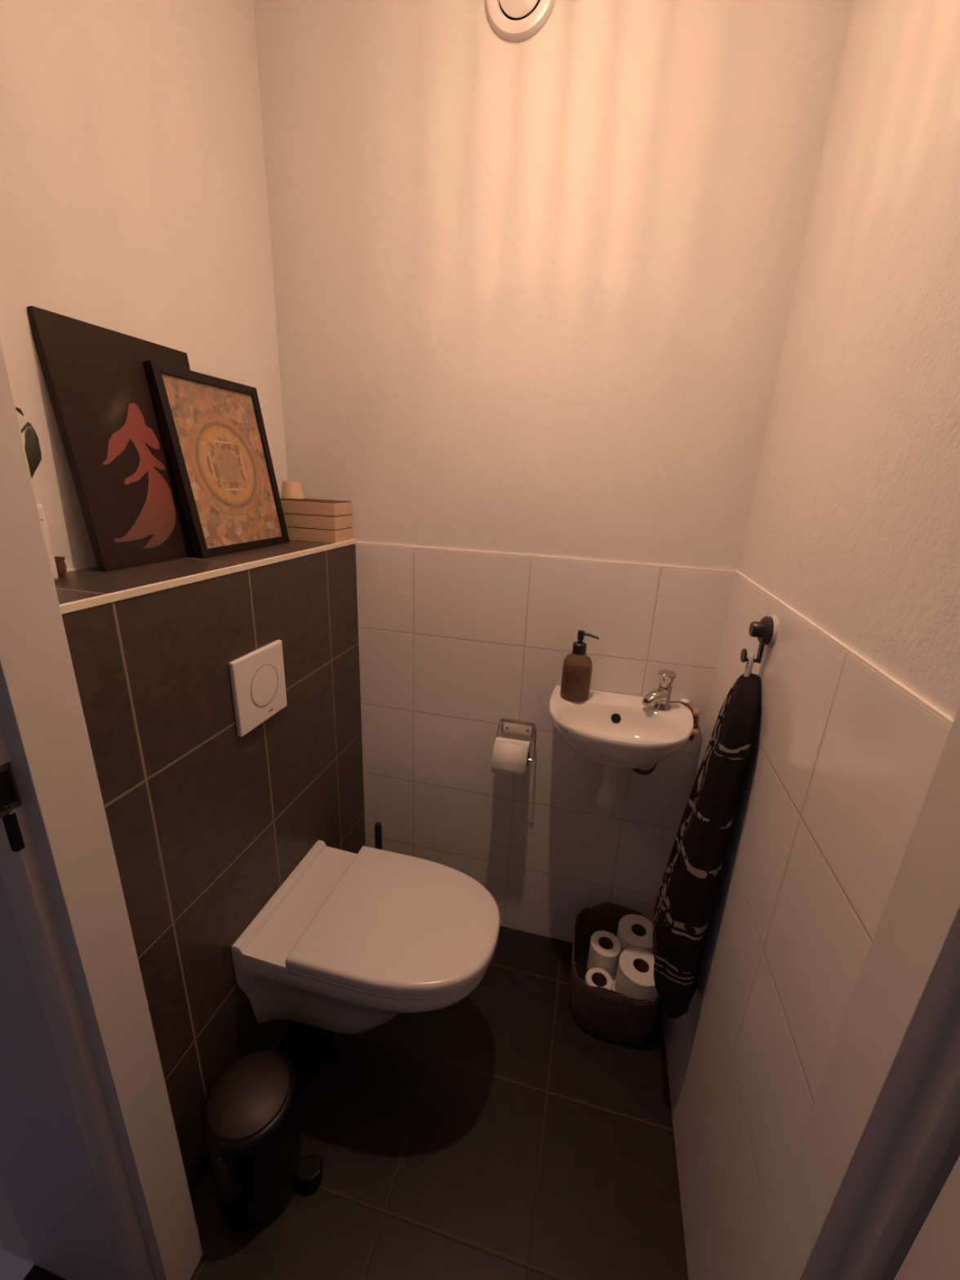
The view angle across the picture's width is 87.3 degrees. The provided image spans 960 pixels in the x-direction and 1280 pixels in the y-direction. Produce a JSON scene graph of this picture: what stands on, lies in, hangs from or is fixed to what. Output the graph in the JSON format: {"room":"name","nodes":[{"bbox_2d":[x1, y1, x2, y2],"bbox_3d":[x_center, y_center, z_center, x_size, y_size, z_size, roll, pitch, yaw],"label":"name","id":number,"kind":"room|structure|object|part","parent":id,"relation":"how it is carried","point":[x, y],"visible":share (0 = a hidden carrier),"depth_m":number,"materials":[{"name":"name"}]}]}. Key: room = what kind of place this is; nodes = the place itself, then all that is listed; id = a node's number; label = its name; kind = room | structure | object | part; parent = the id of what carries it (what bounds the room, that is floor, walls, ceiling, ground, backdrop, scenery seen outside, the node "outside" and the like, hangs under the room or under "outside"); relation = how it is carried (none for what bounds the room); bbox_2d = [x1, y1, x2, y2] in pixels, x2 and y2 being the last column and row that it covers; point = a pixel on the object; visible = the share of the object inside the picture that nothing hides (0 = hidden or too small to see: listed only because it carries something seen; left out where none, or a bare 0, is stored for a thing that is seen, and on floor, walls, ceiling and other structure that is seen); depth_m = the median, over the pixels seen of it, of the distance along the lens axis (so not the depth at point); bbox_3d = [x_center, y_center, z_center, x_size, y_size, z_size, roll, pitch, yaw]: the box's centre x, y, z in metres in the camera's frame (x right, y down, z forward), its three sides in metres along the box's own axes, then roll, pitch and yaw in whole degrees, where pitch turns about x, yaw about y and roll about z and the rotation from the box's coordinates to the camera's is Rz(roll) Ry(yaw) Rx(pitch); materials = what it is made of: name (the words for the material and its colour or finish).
{"room":"bathroom","nodes":[
{"label":"bathroom","id":0,"kind":"room"},
{"bbox_2d":[0,0,287,1263],"bbox_3d":[-0.695,-0.217,1.061,0.084,2.600,1.084,7,18,12],"label":"wall","id":1,"kind":"structure","parent":0,"point":[134,200],"depth_m":0.90,"materials":[{"name":"paint"}]},
{"bbox_2d":[53,539,365,1194],"bbox_3d":[-0.587,0.433,1.236,0.207,1.265,0.899,7,18,12],"label":"wall","id":2,"kind":"structure","parent":0,"point":[206,821],"depth_m":0.99,"materials":[{"name":"tile"}]},
{"bbox_2d":[15,406,41,479],"bbox_3d":[-0.665,-0.191,0.660,0.104,0.270,0.151,-2,18,-12],"label":"potted plant","id":3,"kind":"object","parent":2,"relation":"on","point":[33,451],"visible":0.52,"depth_m":0.71,"materials":[{"name":"green plant"}]},
{"bbox_3d":[-0.651,-0.209,0.681,0.003,0.170,0.115,7,18,12],"label":"stem","id":4,"kind":"part","parent":3,"relation":"part of","materials":[{"name":"green plant"}]},
{"bbox_2d":[36,503,58,580],"bbox_3d":[-0.696,-0.143,0.753,0.051,0.118,0.076,7,18,12],"label":"vase","id":5,"kind":"object","parent":2,"relation":"on","point":[40,507],"visible":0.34,"depth_m":0.78,"materials":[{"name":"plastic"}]},
{"bbox_2d":[53,556,66,577],"bbox_3d":[-0.694,-0.119,0.824,0.029,0.030,0.029,7,18,12],"label":"clay cup","id":6,"kind":"object","parent":2,"relation":"on","point":[60,564],"visible":0.41,"depth_m":0.82,"materials":[{"name":"brown ceramic"}]},
{"bbox_2d":[0,338,203,1279],"bbox_3d":[-0.529,0.190,0.607,0.058,2.120,0.097,7,18,12],"label":"door frame","id":7,"kind":"structure","parent":2,"relation":"attached to","point":[59,870],"depth_m":0.64,"materials":[{"name":"paint"}]},
{"bbox_3d":[-0.542,0.167,0.564,0.025,0.058,0.024,7,18,12],"label":"strike plate","id":8,"kind":"part","parent":7,"relation":"part of","materials":[{"name":"metal"}]},
{"bbox_2d":[26,306,195,571],"bbox_3d":[-0.636,-0.356,0.961,0.061,0.404,0.303,7,18,12],"label":"canvas painting","id":9,"kind":"object","parent":2,"relation":"on","point":[95,377],"visible":0.9,"depth_m":0.89,"materials":[{"name":"fabric"}]},
{"bbox_2d":[53,539,333,604],"bbox_3d":[-0.563,-0.163,1.043,0.201,0.010,0.899,7,18,12],"label":"shelf","id":10,"kind":"object","parent":2,"relation":"attached to","point":[79,584],"depth_m":0.89,"materials":[{"name":"tile"}]},
{"bbox_2d":[59,538,355,614],"bbox_3d":[-0.463,-0.151,1.018,0.008,0.012,0.893,7,18,12],"label":"trim","id":11,"kind":"structure","parent":2,"relation":"attached to","point":[78,605],"depth_m":0.85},
{"bbox_2d":[143,360,289,558],"bbox_3d":[-0.564,-0.388,1.130,0.078,0.369,0.303,7,18,12],"label":"framed print","id":12,"kind":"object","parent":2,"relation":"on","point":[213,428],"visible":1,"depth_m":1.10},
{"bbox_2d":[228,640,287,737],"bbox_3d":[-0.469,0.099,1.077,0.013,0.162,0.158,7,18,12],"label":"flush plate","id":13,"kind":"object","parent":2,"relation":"attached to","point":[258,684],"visible":1,"depth_m":1.06,"materials":[{"name":"plastic"}]},
{"bbox_2d":[286,526,353,543],"bbox_3d":[-0.451,-0.297,1.395,0.167,0.035,0.100,7,18,12],"label":"wooden box","id":14,"kind":"object","parent":2,"relation":"on","point":[323,535],"visible":0.64,"depth_m":1.35,"materials":[{"name":"brown wood"}]},
{"bbox_2d":[283,513,352,529],"bbox_3d":[-0.450,-0.330,1.384,0.167,0.035,0.100,7,18,12],"label":"wooden box","id":15,"kind":"object","parent":14,"relation":"on","point":[294,520],"visible":0.64,"depth_m":1.34,"materials":[{"name":"brown wood"}]},
{"bbox_2d":[280,498,352,516],"bbox_3d":[-0.449,-0.363,1.374,0.167,0.035,0.100,7,18,12],"label":"wooden box","id":16,"kind":"object","parent":15,"relation":"on","point":[306,506],"visible":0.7,"depth_m":1.33,"materials":[{"name":"brown wood"}]},
{"bbox_2d":[280,480,304,499],"bbox_3d":[-0.509,-0.406,1.365,0.062,0.046,0.062,7,18,12],"label":"glass cup","id":17,"kind":"object","parent":16,"relation":"on","point":[290,490],"visible":1,"depth_m":1.34,"materials":[{"name":"white glass"}]},
{"bbox_2d":[231,840,500,1034],"bbox_3d":[-0.236,0.795,1.241,0.553,0.352,0.359,7,18,12],"label":"toilet","id":18,"kind":"object","parent":2,"relation":"attached to","point":[350,943],"visible":1,"depth_m":1.14,"materials":[{"name":"ceramic"}]},
{"bbox_3d":[-0.242,0.817,1.250,0.541,0.307,0.349,7,18,12],"label":"bowl","id":19,"kind":"part","parent":18,"relation":"part of","materials":[{"name":"ceramic"}]},
{"bbox_3d":[-0.165,0.672,1.185,0.408,0.013,0.353,7,18,12],"label":"seat","id":20,"kind":"part","parent":18,"relation":"part of","materials":[{"name":"plastic"}]},
{"bbox_3d":[-0.163,0.650,1.177,0.417,0.030,0.359,7,18,12],"label":"lid","id":21,"kind":"part","parent":18,"relation":"part of","materials":[{"name":"plastic"}]},
{"bbox_2d":[22,925,688,1279],"bbox_3d":[-0.140,1.290,0.789,1.457,0.050,2.000,7,18,12],"label":"floor","id":22,"kind":"structure","parent":0,"point":[488,1134],"depth_m":1.14,"materials":[{"name":"tile"}]},
{"bbox_2d":[200,1049,323,1230],"bbox_3d":[-0.451,1.015,1.041,0.196,0.291,0.172,-11,22,-35],"label":"pedal bin","id":23,"kind":"object","parent":22,"relation":"on","point":[250,1126],"visible":1,"depth_m":0.98,"materials":[{"name":"metal"}]},
{"bbox_3d":[-0.455,0.888,0.992,0.152,0.020,0.152,7,18,12],"label":"lid","id":24,"kind":"part","parent":23,"relation":"part of","materials":[{"name":"metal"}]},
{"bbox_2d":[374,822,382,849],"bbox_3d":[-0.335,0.769,1.674,0.096,0.378,0.096,7,18,12],"label":"toilet brush","id":25,"kind":"object","parent":22,"relation":"on","point":[378,826],"visible":0.14,"depth_m":1.62,"materials":[{"name":"black plastic"}]},
{"bbox_2d":[569,902,660,1044],"bbox_3d":[0.388,0.961,1.462,0.250,0.205,0.294,7,18,12],"label":"storage basket","id":26,"kind":"object","parent":22,"relation":"on","point":[601,1011],"visible":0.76,"depth_m":1.36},
{"bbox_2d":[584,967,613,990],"bbox_3d":[0.322,0.968,1.383,0.073,0.098,0.073,7,18,12],"label":"toilet roll","id":27,"kind":"object","parent":26,"relation":"in","point":[595,976],"visible":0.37,"depth_m":1.38,"materials":[{"name":"paper"}]},
{"bbox_2d":[586,930,621,980],"bbox_3d":[0.355,0.904,1.441,0.085,0.098,0.085,7,18,12],"label":"toilet roll","id":28,"kind":"object","parent":26,"relation":"in","point":[605,948],"visible":0.77,"depth_m":1.41,"materials":[{"name":"paper"}]},
{"bbox_2d":[612,977,616,991],"bbox_3d":[0.417,1.021,1.408,0.113,0.098,0.113,7,18,12],"label":"toilet roll","id":29,"kind":"object","parent":26,"relation":"in","point":[614,980],"visible":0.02,"depth_m":1.41,"materials":[{"name":"paper"}]},
{"bbox_2d":[614,946,658,1001],"bbox_3d":[0.426,0.910,1.352,0.113,0.098,0.113,7,18,12],"label":"toilet roll","id":30,"kind":"object","parent":26,"relation":"in","point":[634,979],"visible":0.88,"depth_m":1.32,"materials":[{"name":"paper"}]},
{"bbox_3d":[0.445,0.987,1.516,0.113,0.098,0.113,7,18,12],"label":"toilet roll","id":31,"kind":"object","parent":26,"relation":"in","visible":0},
{"bbox_2d":[616,914,653,954],"bbox_3d":[0.453,0.877,1.458,0.113,0.098,0.113,7,18,12],"label":"toilet roll","id":32,"kind":"object","parent":31,"relation":"on","point":[633,930],"visible":0.53,"depth_m":1.44,"materials":[{"name":"paper"}]},
{"bbox_2d":[0,871,959,1279],"bbox_3d":[-0.141,0.005,0.453,1.309,2.600,0.091,7,18,12],"label":"wall","id":33,"kind":"structure","parent":0,"point":[47,1178],"depth_m":0.78,"materials":[{"name":"paint"}]},
{"bbox_2d":[893,1155,959,1279],"bbox_3d":[0.250,0.458,-0.030,0.101,2.050,0.850,7,18,12],"label":"door","id":34,"kind":"structure","parent":33,"relation":"in","point":[934,1254],"depth_m":0.39,"materials":[{"name":"paint"}]},
{"bbox_2d":[253,0,853,942],"bbox_3d":[0.093,-0.282,1.369,1.309,2.600,0.100,7,18,12],"label":"wall","id":35,"kind":"structure","parent":0,"point":[533,296],"depth_m":1.20,"materials":[{"name":"paint"}]},
{"bbox_2d":[495,718,536,761],"bbox_3d":[0.105,0.284,1.456,0.121,0.098,0.063,7,18,12],"label":"paper holder","id":36,"kind":"object","parent":35,"relation":"attached to","point":[513,726],"visible":0.85,"depth_m":1.47,"materials":[{"name":"silver metal"}]},
{"bbox_2d":[491,736,530,777],"bbox_3d":[0.090,0.333,1.443,0.097,0.098,0.100,7,18,12],"label":"toilet roll","id":37,"kind":"object","parent":36,"relation":"on","point":[510,757],"visible":1,"depth_m":1.40,"materials":[{"name":"paper"}]},
{"bbox_2d":[484,0,555,42],"bbox_3d":[0.080,-1.291,0.999,0.146,0.146,0.020,7,18,12],"label":"air vent","id":38,"kind":"object","parent":35,"relation":"in","point":[513,20],"visible":1,"depth_m":1.01,"materials":[{"name":"plastic"}]},
{"bbox_2d":[548,684,693,821],"bbox_3d":[0.341,0.342,1.298,0.358,0.330,0.278,7,18,12],"label":"washbasin","id":39,"kind":"object","parent":35,"relation":"attached to","point":[614,731],"visible":0.98,"depth_m":1.28,"materials":[{"name":"ceramic"}]},
{"bbox_2d":[560,630,599,702],"bbox_3d":[0.256,0.063,1.315,0.076,0.184,0.076,-5,20,-23],"label":"soap dispenser","id":40,"kind":"object","parent":39,"relation":"on","point":[577,667],"visible":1,"depth_m":1.29,"materials":[{"name":"brown glass"}]},
{"bbox_2d":[560,652,592,702],"bbox_3d":[0.254,0.089,1.324,0.076,0.130,0.076,7,18,12],"label":"bottle","id":41,"kind":"object","parent":40,"relation":"attached to","point":[577,667],"depth_m":1.30,"materials":[{"name":"brown glass"}]},
{"bbox_2d":[548,684,693,769],"bbox_3d":[0.344,0.258,1.270,0.358,0.152,0.278,7,18,12],"label":"basin","id":42,"kind":"object","parent":39,"relation":"in","point":[614,731],"depth_m":1.27,"materials":[{"name":"ceramic"}]},
{"bbox_2d":[631,762,657,774],"bbox_3d":[0.434,0.315,1.321,0.116,0.068,0.042,-5,19,-22],"label":"strap","id":43,"kind":"object","parent":39,"relation":"hanging from","point":[636,770],"visible":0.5,"depth_m":1.31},
{"bbox_2d":[642,669,676,711],"bbox_3d":[0.457,0.128,1.280,0.081,0.099,0.046,-5,20,-23],"label":"tap","id":44,"kind":"object","parent":39,"relation":"on","point":[660,697],"visible":1,"depth_m":1.27,"materials":[{"name":"silver metal"}]},
{"bbox_3d":[0.445,0.146,1.282,0.058,0.040,0.033,-5,20,-23],"label":"spout","id":45,"kind":"part","parent":44,"relation":"part of","materials":[{"name":"silver metal"}]},
{"bbox_3d":[0.474,0.098,1.278,0.045,0.039,0.045,7,18,12],"label":"handle","id":46,"kind":"part","parent":44,"relation":"part of","materials":[{"name":"silver metal"}]},
{"bbox_2d":[669,698,699,741],"bbox_3d":[0.531,0.209,1.332,0.098,0.117,0.044,2,18,-2],"label":"string","id":47,"kind":"object","parent":44,"relation":"hanging from","point":[695,713],"visible":0.82,"depth_m":1.32,"materials":[{"name":"brown wood"}]},
{"bbox_3d":[0.524,0.208,1.315,0.083,0.105,0.007,0,18,-7],"label":"cord","id":48,"kind":"part","parent":47,"relation":"part of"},
{"bbox_2d":[660,0,959,1279],"bbox_3d":[0.574,-0.085,0.827,0.100,2.600,0.993,7,18,12],"label":"wall","id":49,"kind":"structure","parent":0,"point":[851,540],"depth_m":0.71,"materials":[{"name":"paint"}]},
{"bbox_2d":[740,614,777,663],"bbox_3d":[0.516,-0.002,0.934,0.040,0.095,0.060,7,18,12],"label":"hook","id":50,"kind":"object","parent":49,"relation":"attached to","point":[766,630],"visible":1,"depth_m":0.92,"materials":[{"name":"black plastic"}]},
{"bbox_2d":[652,653,760,1018],"bbox_3d":[0.469,0.415,1.081,0.101,0.828,0.223,7,18,12],"label":"hand towel","id":51,"kind":"object","parent":50,"relation":"hanging from","point":[686,892],"visible":1,"depth_m":1.02,"materials":[{"name":"fabric"}]},
{"bbox_3d":[0.513,0.019,0.941,0.025,0.044,0.016,7,18,12],"label":"arm","id":52,"kind":"part","parent":50,"relation":"part of","materials":[{"name":"black plastic"}]},
{"bbox_3d":[0.509,-0.019,0.928,0.018,0.029,0.029,7,18,12],"label":"knob","id":53,"kind":"part","parent":50,"relation":"part of","materials":[{"name":"black plastic"}]},
{"bbox_2d":[765,614,777,647],"bbox_3d":[0.533,-0.016,0.925,0.006,0.060,0.060,7,18,12],"label":"mounting plate","id":54,"kind":"object","parent":50,"relation":"attached to","point":[771,622],"depth_m":0.90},
{"bbox_2d":[746,704,959,1279],"bbox_3d":[0.365,0.293,0.413,0.040,2.120,0.092,7,18,12],"label":"door frame","id":55,"kind":"structure","parent":49,"relation":"attached to","point":[883,1117],"depth_m":0.43,"materials":[{"name":"paint"}]}
]}

